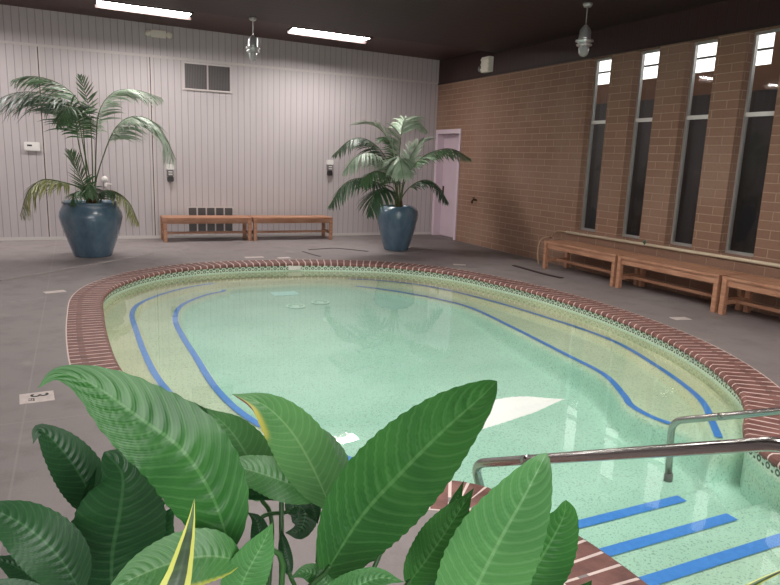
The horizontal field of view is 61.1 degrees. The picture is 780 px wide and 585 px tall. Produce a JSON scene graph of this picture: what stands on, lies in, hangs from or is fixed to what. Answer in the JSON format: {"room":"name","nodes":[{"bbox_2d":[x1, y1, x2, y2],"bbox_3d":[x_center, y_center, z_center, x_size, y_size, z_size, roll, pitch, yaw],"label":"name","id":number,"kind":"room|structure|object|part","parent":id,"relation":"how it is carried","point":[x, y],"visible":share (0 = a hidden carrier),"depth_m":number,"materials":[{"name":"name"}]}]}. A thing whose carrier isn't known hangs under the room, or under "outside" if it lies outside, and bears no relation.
{"room":"indoor swimming pool","nodes":[
{"label":"indoor swimming pool","id":0,"kind":"room"},
{"bbox_2d":[58,200,122,257],"bbox_3d":[-4.582,-0.982,10.156,0.900,0.828,0.900,-3,12,-25],"label":"pot","id":1,"kind":"object","parent":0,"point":[91,228],"depth_m":9.85,"materials":[{"name":"blue ceramic"}]},
{"bbox_2d":[0,4,439,236],"bbox_3d":[-4.226,-3.043,12.320,11.480,4.150,0.200,-3,12,-25],"label":"wall","id":2,"kind":"structure","parent":0,"point":[264,146],"depth_m":12.61,"materials":[{"name":"paint"}]},
{"bbox_2d":[24,142,39,150],"bbox_3d":[-6.156,-2.513,11.368,0.240,0.150,0.052,-3,12,-25],"label":"thermostat","id":3,"kind":"object","parent":2,"relation":"attached to","point":[28,146],"visible":1,"depth_m":11.35,"materials":[{"name":"white plastic"}]},
{"bbox_2d":[35,46,51,236],"bbox_3d":[-6.004,-2.567,11.450,0.070,3.225,0.014,-3,12,-25],"label":"trim","id":4,"kind":"structure","parent":2,"relation":"attached to","point":[35,46],"depth_m":11.46,"materials":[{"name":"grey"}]},
{"bbox_2d":[101,176,111,185],"bbox_3d":[-5.125,-2.012,11.955,0.171,0.185,0.080,-3,12,-25],"label":"tap","id":5,"kind":"object","parent":2,"relation":"attached to","point":[104,179],"visible":1,"depth_m":11.92,"materials":[{"name":"white plastic"}]},
{"bbox_2d":[148,57,156,235],"bbox_3d":[-4.384,-2.657,12.207,0.070,3.225,0.014,-3,12,-25],"label":"trim","id":6,"kind":"structure","parent":2,"relation":"attached to","point":[150,65],"depth_m":12.23,"materials":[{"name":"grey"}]},
{"bbox_2d":[145,29,172,38],"bbox_3d":[-4.147,-4.632,11.845,0.470,0.125,0.099,-3,12,-25],"label":"emergency light","id":7,"kind":"object","parent":2,"relation":"attached to","point":[153,33],"visible":1,"depth_m":11.83,"materials":[{"name":"white plastic"}]},
{"bbox_2d":[166,164,173,181],"bbox_3d":[-4.117,-2.240,12.383,0.140,0.320,0.090,-3,12,-25],"label":"wall dispenser","id":8,"kind":"object","parent":2,"relation":"attached to","point":[170,173],"visible":0.96,"depth_m":12.35,"materials":[{"name":"white plastic"}]},
{"bbox_2d":[182,61,231,92],"bbox_3d":[-3.413,-4.022,12.368,0.900,0.500,0.030,-3,12,-25],"label":"air vent","id":9,"kind":"object","parent":2,"relation":"in","point":[207,77],"visible":1,"depth_m":12.36,"materials":[{"name":"grey metal"}]},
{"bbox_2d":[187,207,233,230],"bbox_3d":[-3.494,-1.426,12.896,0.880,0.490,0.024,-3,12,-25],"label":"air vent","id":10,"kind":"object","parent":2,"relation":"in","point":[190,210],"visible":0.62,"depth_m":12.88,"materials":[{"name":"grey metal"}]},
{"bbox_2d":[189,208,196,214],"bbox_3d":[-3.798,-1.525,12.721,0.144,0.210,0.012,-3,12,-25],"label":"grille","id":11,"kind":"object","parent":10,"relation":"attached to","point":[192,211],"depth_m":12.71,"materials":[{"name":"grey metal"}]},
{"bbox_2d":[189,224,196,230],"bbox_3d":[-3.807,-1.290,12.768,0.144,0.210,0.012,-3,12,-25],"label":"grille","id":12,"kind":"object","parent":10,"relation":"attached to","point":[192,227],"depth_m":12.77,"materials":[{"name":"grey metal"}]},
{"bbox_2d":[198,208,205,214],"bbox_3d":[-3.643,-1.534,12.794,0.144,0.210,0.012,-3,12,-25],"label":"grille","id":13,"kind":"object","parent":10,"relation":"attached to","point":[201,211],"depth_m":12.79,"materials":[{"name":"grey metal"}]},
{"bbox_2d":[198,224,205,230],"bbox_3d":[-3.651,-1.299,12.841,0.144,0.210,0.012,-3,12,-25],"label":"grille","id":14,"kind":"object","parent":10,"relation":"attached to","point":[201,227],"depth_m":12.84,"materials":[{"name":"grey metal"}]},
{"bbox_2d":[207,208,214,214],"bbox_3d":[-3.487,-1.542,12.867,0.144,0.210,0.012,-3,12,-25],"label":"grille","id":15,"kind":"object","parent":10,"relation":"attached to","point":[210,211],"depth_m":12.86,"materials":[{"name":"grey metal"}]},
{"bbox_2d":[207,224,214,230],"bbox_3d":[-3.496,-1.307,12.914,0.144,0.210,0.012,-3,12,-25],"label":"grille","id":16,"kind":"object","parent":10,"relation":"attached to","point":[210,227],"depth_m":12.92,"materials":[{"name":"grey metal"}]},
{"bbox_2d":[216,208,223,214],"bbox_3d":[-3.331,-1.551,12.940,0.144,0.210,0.012,-3,12,-25],"label":"grille","id":17,"kind":"object","parent":10,"relation":"attached to","point":[219,211],"depth_m":12.93,"materials":[{"name":"grey metal"}]},
{"bbox_2d":[216,224,223,230],"bbox_3d":[-3.340,-1.316,12.986,0.144,0.210,0.012,-3,12,-25],"label":"grille","id":18,"kind":"object","parent":10,"relation":"attached to","point":[219,227],"depth_m":12.99,"materials":[{"name":"grey metal"}]},
{"bbox_2d":[225,208,231,214],"bbox_3d":[-3.176,-1.560,13.012,0.144,0.210,0.012,-3,12,-25],"label":"grille","id":19,"kind":"object","parent":10,"relation":"attached to","point":[228,211],"depth_m":13.00,"materials":[{"name":"grey metal"}]},
{"bbox_2d":[225,224,232,230],"bbox_3d":[-3.185,-1.325,13.059,0.144,0.210,0.012,-3,12,-25],"label":"grille","id":20,"kind":"object","parent":10,"relation":"attached to","point":[228,227],"depth_m":13.07,"materials":[{"name":"grey metal"}]},
{"bbox_2d":[0,232,430,240],"bbox_3d":[-4.165,-1.070,12.658,11.280,0.055,0.012,-3,12,-25],"label":"baseboard","id":21,"kind":"structure","parent":2,"relation":"attached to","point":[415,233],"depth_m":12.92,"materials":[{"name":"grey paint"}]},
{"bbox_2d":[0,40,437,83],"bbox_3d":[-4.043,-4.272,12.018,11.280,0.040,0.018,-3,12,-25],"label":"trim rail","id":22,"kind":"object","parent":2,"relation":"attached to","point":[1,41],"visible":1,"depth_m":12.28,"materials":[{"name":"grey"}]},
{"bbox_2d":[326,160,333,175],"bbox_3d":[-1.247,-2.585,13.685,0.140,0.320,0.090,-3,12,-25],"label":"wall dispenser","id":23,"kind":"object","parent":2,"relation":"attached to","point":[329,163],"visible":1,"depth_m":13.65,"materials":[{"name":"white plastic"}]},
{"bbox_2d":[0,0,477,59],"bbox_3d":[-3.518,-4.751,11.058,11.465,0.390,2.380,-3,12,-25],"label":"ceiling strip","id":24,"kind":"object","parent":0,"point":[199,20],"visible":0.25,"depth_m":11.73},
{"bbox_2d":[95,0,193,19],"bbox_3d":[-3.903,-4.502,10.532,1.460,0.074,0.310,-2,12,-25],"label":"ceiling light","id":25,"kind":"object","parent":24,"relation":"attached to","point":[103,4],"visible":1,"depth_m":10.56,"materials":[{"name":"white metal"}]},
{"bbox_2d":[287,26,372,43],"bbox_3d":[-1.071,-4.629,11.907,1.520,0.074,0.330,-2,12,-25],"label":"ceiling light","id":26,"kind":"object","parent":24,"relation":"attached to","point":[293,30],"visible":1,"depth_m":11.93,"materials":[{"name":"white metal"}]},
{"bbox_2d":[291,28,368,39],"bbox_3d":[-1.070,-4.660,11.901,1.460,0.011,0.270,-2,12,-25],"label":"diffuser","id":27,"kind":"object","parent":26,"relation":"attached to","point":[302,31],"depth_m":11.91,"materials":[{"name":"white plastic"}]},
{"bbox_2d":[0,234,779,584],"bbox_3d":[-0.779,0.447,5.814,11.465,0.001,15.980,-3,12,-25],"label":"floor","id":28,"kind":"structure","parent":0,"point":[32,321],"depth_m":7.30,"materials":[{"name":"concrete"}]},
{"bbox_2d":[19,390,54,403],"bbox_3d":[-2.308,0.684,4.319,0.200,0.006,0.190,-4,13,-29],"label":"depth marker","id":29,"kind":"object","parent":28,"relation":"on","point":[43,396],"visible":1,"depth_m":4.31,"materials":[{"name":"white tile"}]},
{"bbox_2d":[43,290,66,293],"bbox_3d":[-3.813,-0.008,7.515,0.220,0.003,0.120,-8,15,-42],"label":"marker","id":30,"kind":"object","parent":28,"relation":"on","point":[56,291],"visible":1,"depth_m":7.51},
{"bbox_2d":[0,252,153,281],"bbox_3d":[-4.251,-0.381,9.310,0.064,0.031,2.850,6,12,18],"label":"strip","id":31,"kind":"object","parent":28,"relation":"on","point":[152,252],"visible":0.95,"depth_m":9.01,"materials":[{"name":"grey"}]},
{"bbox_2d":[0,74,175,257],"bbox_3d":[-4.489,-1.857,9.812,2.548,2.683,1.677,-3,12,-25],"label":"potted palm","id":32,"kind":"object","parent":28,"relation":"on","point":[91,226],"visible":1,"depth_m":9.76,"materials":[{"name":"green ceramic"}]},
{"bbox_3d":[-4.894,-1.981,9.404,0.103,1.661,1.441,11,14,37],"label":"stem","id":33,"kind":"part","parent":32,"relation":"part of","materials":[{"name":"green plant"}]},
{"bbox_3d":[-5.042,-2.220,9.886,0.976,1.926,0.111,0,11,-9],"label":"stem","id":34,"kind":"part","parent":32,"relation":"part of","materials":[{"name":"green plant"}]},
{"bbox_3d":[-4.879,-1.395,9.648,0.932,0.524,0.367,-3,12,-25],"label":"stem","id":35,"kind":"part","parent":32,"relation":"part of","materials":[{"name":"green plant"}]},
{"bbox_3d":[-4.486,-1.894,9.486,0.085,1.489,0.946,2,11,-1],"label":"stem","id":36,"kind":"part","parent":32,"relation":"part of","materials":[{"name":"green plant"}]},
{"bbox_3d":[-4.492,-2.201,9.849,0.048,1.946,0.164,6,12,19],"label":"stem","id":37,"kind":"part","parent":32,"relation":"part of","materials":[{"name":"green plant"}]},
{"bbox_3d":[-4.535,-1.407,10.066,0.166,0.225,0.162,-3,12,-25],"label":"stem","id":38,"kind":"part","parent":32,"relation":"part of","materials":[{"name":"green"}]},
{"bbox_3d":[-4.175,-1.307,10.079,0.676,0.501,0.063,3,11,4],"label":"stem","id":39,"kind":"part","parent":32,"relation":"part of","materials":[{"name":"green plant"}]},
{"bbox_3d":[-4.084,-2.218,10.290,1.072,1.837,0.101,-5,14,-34],"label":"stem","id":40,"kind":"part","parent":32,"relation":"part of","materials":[{"name":"green plant"}]},
{"bbox_3d":[-3.919,-1.938,9.983,1.326,1.425,0.072,1,11,-8],"label":"stem","id":41,"kind":"part","parent":32,"relation":"part of","materials":[{"name":"green plant"}]},
{"bbox_2d":[160,215,251,241],"bbox_3d":[-3.474,-1.216,12.512,1.610,0.448,0.496,-3,12,-25],"label":"bench","id":42,"kind":"object","parent":28,"relation":"on","point":[164,219],"visible":1,"depth_m":12.37,"materials":[{"name":"brown wood"}]},
{"bbox_3d":[-4.263,-1.201,12.380,0.062,0.414,0.062,-3,12,-25],"label":"leg","id":43,"kind":"part","parent":42,"relation":"part of","materials":[{"name":"brown wood"}]},
{"bbox_3d":[-4.080,-1.119,12.000,0.062,0.414,0.062,-3,12,-25],"label":"leg","id":44,"kind":"part","parent":42,"relation":"part of","materials":[{"name":"brown wood"}]},
{"bbox_3d":[-2.870,-1.278,13.032,0.062,0.414,0.062,-3,12,-25],"label":"leg","id":45,"kind":"part","parent":42,"relation":"part of","materials":[{"name":"brown wood"}]},
{"bbox_3d":[-2.687,-1.196,12.651,0.062,0.414,0.062,-3,12,-25],"label":"leg","id":46,"kind":"part","parent":42,"relation":"part of","materials":[{"name":"brown wood"}]},
{"bbox_2d":[248,215,332,240],"bbox_3d":[-1.986,-1.298,13.208,1.610,0.448,0.496,-3,12,-25],"label":"bench","id":47,"kind":"object","parent":28,"relation":"on","point":[323,219],"visible":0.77,"depth_m":13.08,"materials":[{"name":"brown wood"}]},
{"bbox_3d":[-2.592,-1.201,12.695,0.062,0.414,0.062,-3,12,-25],"label":"leg","id":48,"kind":"part","parent":47,"relation":"part of","materials":[{"name":"brown wood"}]},
{"bbox_3d":[-1.381,-1.361,13.727,0.062,0.414,0.062,-3,12,-25],"label":"leg","id":49,"kind":"part","parent":47,"relation":"part of","materials":[{"name":"brown wood"}]},
{"bbox_3d":[-1.199,-1.278,13.347,0.062,0.414,0.062,-3,12,-25],"label":"leg","id":50,"kind":"part","parent":47,"relation":"part of","materials":[{"name":"brown wood"}]},
{"bbox_2d":[308,248,367,251],"bbox_3d":[-0.927,-0.779,11.928,1.088,0.008,0.349,1,11,-4],"label":"floor drain","id":51,"kind":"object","parent":28,"relation":"on","point":[320,248],"depth_m":11.95,"materials":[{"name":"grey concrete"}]},
{"bbox_2d":[328,116,471,250],"bbox_3d":[0.049,-1.934,11.701,1.540,2.432,2.740,13,15,42],"label":"potted palm","id":52,"kind":"object","parent":28,"relation":"on","point":[397,222],"visible":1,"depth_m":11.73,"materials":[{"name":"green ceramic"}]},
{"bbox_3d":[-0.399,-1.659,11.386,0.140,0.630,1.588,13,15,43],"label":"stem","id":53,"kind":"part","parent":52,"relation":"part of","materials":[{"name":"green plant"}]},
{"bbox_3d":[-0.402,-2.035,11.554,1.405,1.299,0.096,-5,13,-32],"label":"stem","id":54,"kind":"part","parent":52,"relation":"part of","materials":[{"name":"green plant"}]},
{"bbox_3d":[-0.124,-1.720,11.437,0.066,0.753,1.274,9,13,32],"label":"stem","id":55,"kind":"part","parent":52,"relation":"part of","materials":[{"name":"green plant"}]},
{"bbox_3d":[0.387,-2.346,12.187,0.170,1.720,0.618,13,15,43],"label":"stem","id":56,"kind":"part","parent":52,"relation":"part of","materials":[{"name":"green plant"}]},
{"bbox_3d":[0.583,-1.737,11.998,0.991,0.620,0.142,1,11,-6],"label":"stem","id":57,"kind":"part","parent":52,"relation":"part of","materials":[{"name":"green plant"}]},
{"bbox_3d":[0.841,-2.025,12.028,1.287,1.184,0.143,1,11,-8],"label":"stem","id":58,"kind":"part","parent":52,"relation":"part of","materials":[{"name":"green plant"}]},
{"bbox_2d":[66,259,779,584],"bbox_3d":[0.137,0.393,6.377,5.890,0.053,9.289,-3,12,-25],"label":"pool coping","id":59,"kind":"object","parent":28,"relation":"on","point":[602,569],"visible":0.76,"depth_m":5.96,"materials":[{"name":"brick"}]},
{"bbox_2d":[472,437,779,485],"bbox_3d":[0.936,0.855,2.763,0.286,1.065,1.698,-6,14,-36],"label":"handrail","id":60,"kind":"object","parent":59,"relation":"on","point":[755,444],"visible":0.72,"depth_m":2.50,"materials":[{"name":"silver metal"}]},
{"bbox_2d":[512,265,563,277],"bbox_3d":[2.267,-0.329,10.264,0.139,0.011,1.202,-3,12,-25],"label":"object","id":61,"kind":"structure","parent":28,"relation":"on","point":[512,265],"depth_m":10.19,"materials":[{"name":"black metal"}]},
{"bbox_2d":[542,240,642,286],"bbox_3d":[3.004,-0.467,9.973,0.496,0.448,1.610,-3,12,-24],"label":"bench","id":62,"kind":"object","parent":28,"relation":"on","point":[567,246],"visible":0.84,"depth_m":9.83,"materials":[{"name":"brown wood"}]},
{"bbox_3d":[2.495,-0.589,10.578,0.062,0.414,0.062,-3,12,-24],"label":"leg","id":63,"kind":"part","parent":62,"relation":"part of","materials":[{"name":"brown wood"}]},
{"bbox_3d":[2.888,-0.608,10.751,0.062,0.414,0.062,-3,12,-24],"label":"leg","id":64,"kind":"part","parent":62,"relation":"part of","materials":[{"name":"brown wood"}]},
{"bbox_3d":[3.119,-0.291,9.201,0.062,0.414,0.062,-3,12,-24],"label":"leg","id":65,"kind":"part","parent":62,"relation":"part of","materials":[{"name":"brown wood"}]},
{"bbox_3d":[3.512,-0.311,9.375,0.062,0.414,0.062,-3,12,-24],"label":"leg","id":66,"kind":"part","parent":62,"relation":"part of","materials":[{"name":"brown wood"}]},
{"bbox_2d":[669,317,691,319],"bbox_3d":[3.232,0.289,7.353,0.200,0.003,0.120,-1,12,-14],"label":"marker","id":67,"kind":"object","parent":28,"relation":"on","point":[675,318],"visible":1,"depth_m":7.35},
{"bbox_2d":[615,254,747,312],"bbox_3d":[3.679,-0.148,8.496,0.496,0.448,1.610,-3,12,-25],"label":"bench","id":68,"kind":"object","parent":28,"relation":"on","point":[704,273],"visible":0.8,"depth_m":8.31,"materials":[{"name":"brown wood"}]},
{"bbox_3d":[3.158,-0.268,9.090,0.062,0.414,0.062,-3,12,-25],"label":"leg","id":69,"kind":"part","parent":68,"relation":"part of","materials":[{"name":"brown wood"}]},
{"bbox_3d":[3.546,-0.289,9.271,0.062,0.414,0.062,-3,12,-25],"label":"leg","id":70,"kind":"part","parent":68,"relation":"part of","materials":[{"name":"brown wood"}]},
{"bbox_3d":[3.811,0.028,7.727,0.062,0.414,0.062,-3,12,-25],"label":"leg","id":71,"kind":"part","parent":68,"relation":"part of","materials":[{"name":"brown wood"}]},
{"bbox_3d":[4.200,0.006,7.909,0.062,0.414,0.062,-3,12,-25],"label":"leg","id":72,"kind":"part","parent":68,"relation":"part of","materials":[{"name":"brown wood"}]},
{"bbox_2d":[718,274,779,314],"bbox_3d":[4.373,0.171,7.027,0.496,0.448,1.610,-3,12,-25],"label":"bench","id":73,"kind":"object","parent":28,"relation":"on","point":[751,283],"visible":1,"depth_m":7.48,"materials":[{"name":"brown wood"}]},
{"bbox_3d":[3.851,0.051,7.621,0.062,0.414,0.062,-3,12,-25],"label":"leg","id":74,"kind":"part","parent":73,"relation":"part of","materials":[{"name":"brown wood"}]},
{"bbox_3d":[4.240,0.029,7.803,0.062,0.414,0.062,-3,12,-25],"label":"leg","id":75,"kind":"part","parent":73,"relation":"part of","materials":[{"name":"brown wood"}]},
{"bbox_3d":[-0.123,1.153,1.107,2.500,0.500,0.520,2,11,0],"label":"planter","id":76,"kind":"object","parent":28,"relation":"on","visible":0},
{"bbox_2d":[160,499,194,584],"bbox_3d":[-0.317,0.618,0.810,0.176,0.799,0.083,8,13,27],"label":"snake plant","id":77,"kind":"object","parent":76,"relation":"on","point":[179,572],"visible":1,"depth_m":0.73,"materials":[{"name":"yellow plant"}]},
{"bbox_2d":[0,365,591,584],"bbox_3d":[-0.181,0.513,1.066,0.910,0.912,0.471,3,11,3],"label":"peace lily","id":78,"kind":"object","parent":76,"relation":"on","point":[175,449],"visible":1,"depth_m":0.92,"materials":[{"name":"green plant"}]},
{"bbox_3d":[-0.032,0.611,1.123,0.338,0.705,0.012,-7,15,-40],"label":"flower stem","id":79,"kind":"part","parent":78,"relation":"part of","materials":[{"name":"green plant"}]},
{"bbox_2d":[483,396,563,428],"bbox_3d":[0.202,0.215,1.144,0.188,0.091,0.019,4,11,10],"label":"flower","id":80,"kind":"object","parent":78,"relation":"on","point":[503,410],"depth_m":1.15,"materials":[{"name":"white plant"}]},
{"bbox_2d":[746,570,779,584],"bbox_3d":[0.400,0.666,0.876,0.205,0.730,0.102,8,13,29],"label":"snake plant","id":81,"kind":"object","parent":76,"relation":"on","point":[761,580],"visible":1,"depth_m":0.79,"materials":[{"name":"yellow plant"}]},
{"bbox_2d":[377,205,417,250],"bbox_3d":[0.126,-1.189,12.143,0.770,0.805,0.770,-3,12,-25],"label":"pot","id":82,"kind":"object","parent":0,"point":[397,225],"depth_m":11.87,"materials":[{"name":"blue ceramic"}]},
{"bbox_2d":[117,0,727,52],"bbox_3d":[-0.087,-3.132,3.912,11.465,0.490,13.800,-3,12,-25],"label":"ceiling","id":83,"kind":"structure","parent":0,"point":[494,26],"depth_m":9.61,"materials":[{"name":"brown paint"}]},
{"bbox_2d":[245,17,259,60],"bbox_3d":[-2.154,-3.971,10.378,0.232,0.654,0.232,-3,12,-25],"label":"pendant lamp","id":84,"kind":"object","parent":83,"relation":"hanging from","point":[252,48],"visible":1,"depth_m":10.34,"materials":[{"name":"silver metal"}]},
{"bbox_3d":[-2.163,-3.719,10.428,0.140,0.140,0.140,-3,12,-25],"label":"glass globe","id":85,"kind":"part","parent":84,"relation":"part of","materials":[{"name":"grey"}]},
{"bbox_2d":[575,2,593,56],"bbox_3d":[2.526,-3.388,8.545,0.232,0.654,0.232,-3,12,-25],"label":"pendant lamp","id":86,"kind":"object","parent":83,"relation":"hanging from","point":[584,41],"visible":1,"depth_m":8.50,"materials":[{"name":"silver metal"}]},
{"bbox_3d":[2.517,-3.136,8.595,0.140,0.140,0.140,-3,12,-25],"label":"glass globe","id":87,"kind":"part","parent":86,"relation":"part of","materials":[{"name":"grey"}]},
{"bbox_2d":[103,272,779,512],"bbox_3d":[0.119,0.808,6.463,5.280,0.605,8.672,-3,12,-25],"label":"wall","id":88,"kind":"structure","parent":0,"point":[756,486],"depth_m":7.42,"materials":[{"name":"tile"}]},
{"bbox_2d":[103,266,779,483],"bbox_3d":[0.133,0.455,6.393,5.280,0.115,8.672,-3,12,-25],"label":"tile border","id":89,"kind":"object","parent":88,"relation":"attached to","point":[767,467],"depth_m":8.71,"materials":[{"name":"tile"}]},
{"bbox_2d":[288,266,300,269],"bbox_3d":[-1.479,-0.387,10.258,0.200,0.070,0.006,-3,12,-25],"label":"marker","id":90,"kind":"object","parent":89,"relation":"attached to","point":[289,267],"visible":1,"depth_m":10.26,"materials":[{"name":"white tile"}]},
{"bbox_2d":[104,276,779,584],"bbox_3d":[0.122,0.715,6.443,5.350,0.375,8.725,-3,12,-25],"label":"swimming pool","id":91,"kind":"structure","parent":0,"point":[358,361],"depth_m":6.25,"materials":[{"name":"liquid"}]},
{"bbox_2d":[270,291,299,295],"bbox_3d":[-1.528,0.016,9.616,0.380,0.006,0.260,-3,12,-25],"label":"inlet","id":92,"kind":"object","parent":91,"relation":"on","point":[287,293],"visible":1,"depth_m":9.60,"materials":[{"name":"teal"}]},
{"bbox_2d":[286,304,304,308],"bbox_3d":[-1.276,0.184,8.920,0.260,0.014,0.260,-3,12,-25],"label":"floor drain","id":93,"kind":"object","parent":91,"relation":"on","point":[294,306],"visible":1,"depth_m":8.88,"materials":[{"name":"green"}]},
{"bbox_2d":[311,300,328,304],"bbox_3d":[-0.974,0.134,9.197,0.260,0.014,0.260,-3,12,-25],"label":"floor drain","id":94,"kind":"object","parent":91,"relation":"on","point":[319,302],"visible":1,"depth_m":9.16,"materials":[{"name":"green"}]},
{"bbox_2d":[663,407,779,482],"bbox_3d":[2.172,0.983,4.012,0.123,0.902,1.190,-3,12,-25],"label":"handrail","id":95,"kind":"object","parent":91,"relation":"on","point":[668,475],"visible":0.98,"depth_m":4.23,"materials":[{"name":"silver metal"}]},
{"bbox_2d":[436,25,779,316],"bbox_3d":[4.383,-1.416,7.886,0.185,3.325,15.980,-3,12,-25],"label":"wall","id":96,"kind":"structure","parent":0,"point":[525,134],"depth_m":10.05,"materials":[{"name":"brick"}]},
{"bbox_2d":[431,129,461,239],"bbox_3d":[1.289,-2.354,14.363,0.210,2.310,1.050,-3,12,-25],"label":"door","id":97,"kind":"structure","parent":96,"relation":"in","point":[446,173],"depth_m":14.54,"materials":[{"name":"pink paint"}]},
{"bbox_2d":[478,56,493,72],"bbox_3d":[1.826,-4.354,12.642,0.125,0.280,0.375,-3,12,-25],"label":"emergency light","id":98,"kind":"object","parent":96,"relation":"attached to","point":[486,66],"visible":1,"depth_m":12.52,"materials":[{"name":"white plastic"}]},
{"bbox_2d":[537,230,565,263],"bbox_3d":[2.670,-0.738,10.826,0.283,0.531,0.616,10,14,35],"label":"garden hose","id":99,"kind":"object","parent":96,"relation":"hanging from","point":[558,230],"visible":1,"depth_m":10.67,"materials":[{"name":"beige rubber"}]},
{"bbox_2d":[581,57,611,231],"bbox_3d":[3.266,-2.272,10.294,0.054,2.640,0.460,-3,12,-25],"label":"window","id":100,"kind":"structure","parent":96,"relation":"in","point":[593,122],"depth_m":10.45,"materials":[{"name":"silver metal"}]},
{"bbox_2d":[438,21,779,84],"bbox_3d":[4.396,-3.027,7.429,0.022,0.038,15.780,-3,12,-25],"label":"trim","id":101,"kind":"structure","parent":96,"relation":"attached to","point":[774,23],"depth_m":9.34,"materials":[{"name":"black wood"}]},
{"bbox_2d":[439,0,779,82],"bbox_3d":[4.501,-3.382,7.403,0.183,0.725,15.780,-3,12,-25],"label":"trim","id":102,"kind":"structure","parent":96,"relation":"attached to","point":[728,15],"depth_m":9.35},
{"bbox_2d":[622,49,659,238],"bbox_3d":[3.654,-2.096,9.485,0.054,2.640,0.450,-3,12,-25],"label":"window","id":103,"kind":"structure","parent":96,"relation":"in","point":[637,119],"depth_m":9.63,"materials":[{"name":"silver metal"}]},
{"bbox_2d":[566,231,779,267],"bbox_3d":[4.076,-0.475,8.378,0.044,0.079,5.550,-3,12,-25],"label":"pipe","id":104,"kind":"object","parent":96,"relation":"attached to","point":[567,232],"visible":1,"depth_m":8.75,"materials":[{"name":"beige metal"}]},
{"bbox_2d":[670,39,717,246],"bbox_3d":[4.039,-1.922,8.682,0.054,2.640,0.455,-3,12,-25],"label":"window","id":105,"kind":"structure","parent":96,"relation":"in","point":[688,118],"depth_m":8.82,"materials":[{"name":"silver metal"}]},
{"bbox_2d":[725,28,779,256],"bbox_3d":[4.412,-1.753,7.905,0.054,2.640,0.480,-3,12,-25],"label":"window","id":106,"kind":"structure","parent":96,"relation":"in","point":[747,113],"depth_m":8.05,"materials":[{"name":"silver metal"}]},
{"bbox_2d":[584,89,777,253],"bbox_3d":[5.244,-1.848,11.154,0.190,2.860,16.000,-3,12,-25],"label":"window","id":107,"kind":"structure","parent":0,"point":[759,129],"depth_m":11.10,"materials":[{"name":"black glass"}]},
{"bbox_2d":[596,32,779,103],"bbox_3d":[5.348,-4.152,10.704,0.150,1.840,16.000,-3,12,-25],"label":"wall","id":108,"kind":"structure","parent":0,"point":[766,76],"depth_m":10.82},
{"bbox_2d":[599,47,772,73],"bbox_3d":[5.350,-4.189,10.697,0.050,1.165,10.000,-3,12,-25],"label":"trim","id":109,"kind":"structure","parent":108,"relation":"attached to","point":[767,48],"depth_m":10.98,"materials":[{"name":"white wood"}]}
]}

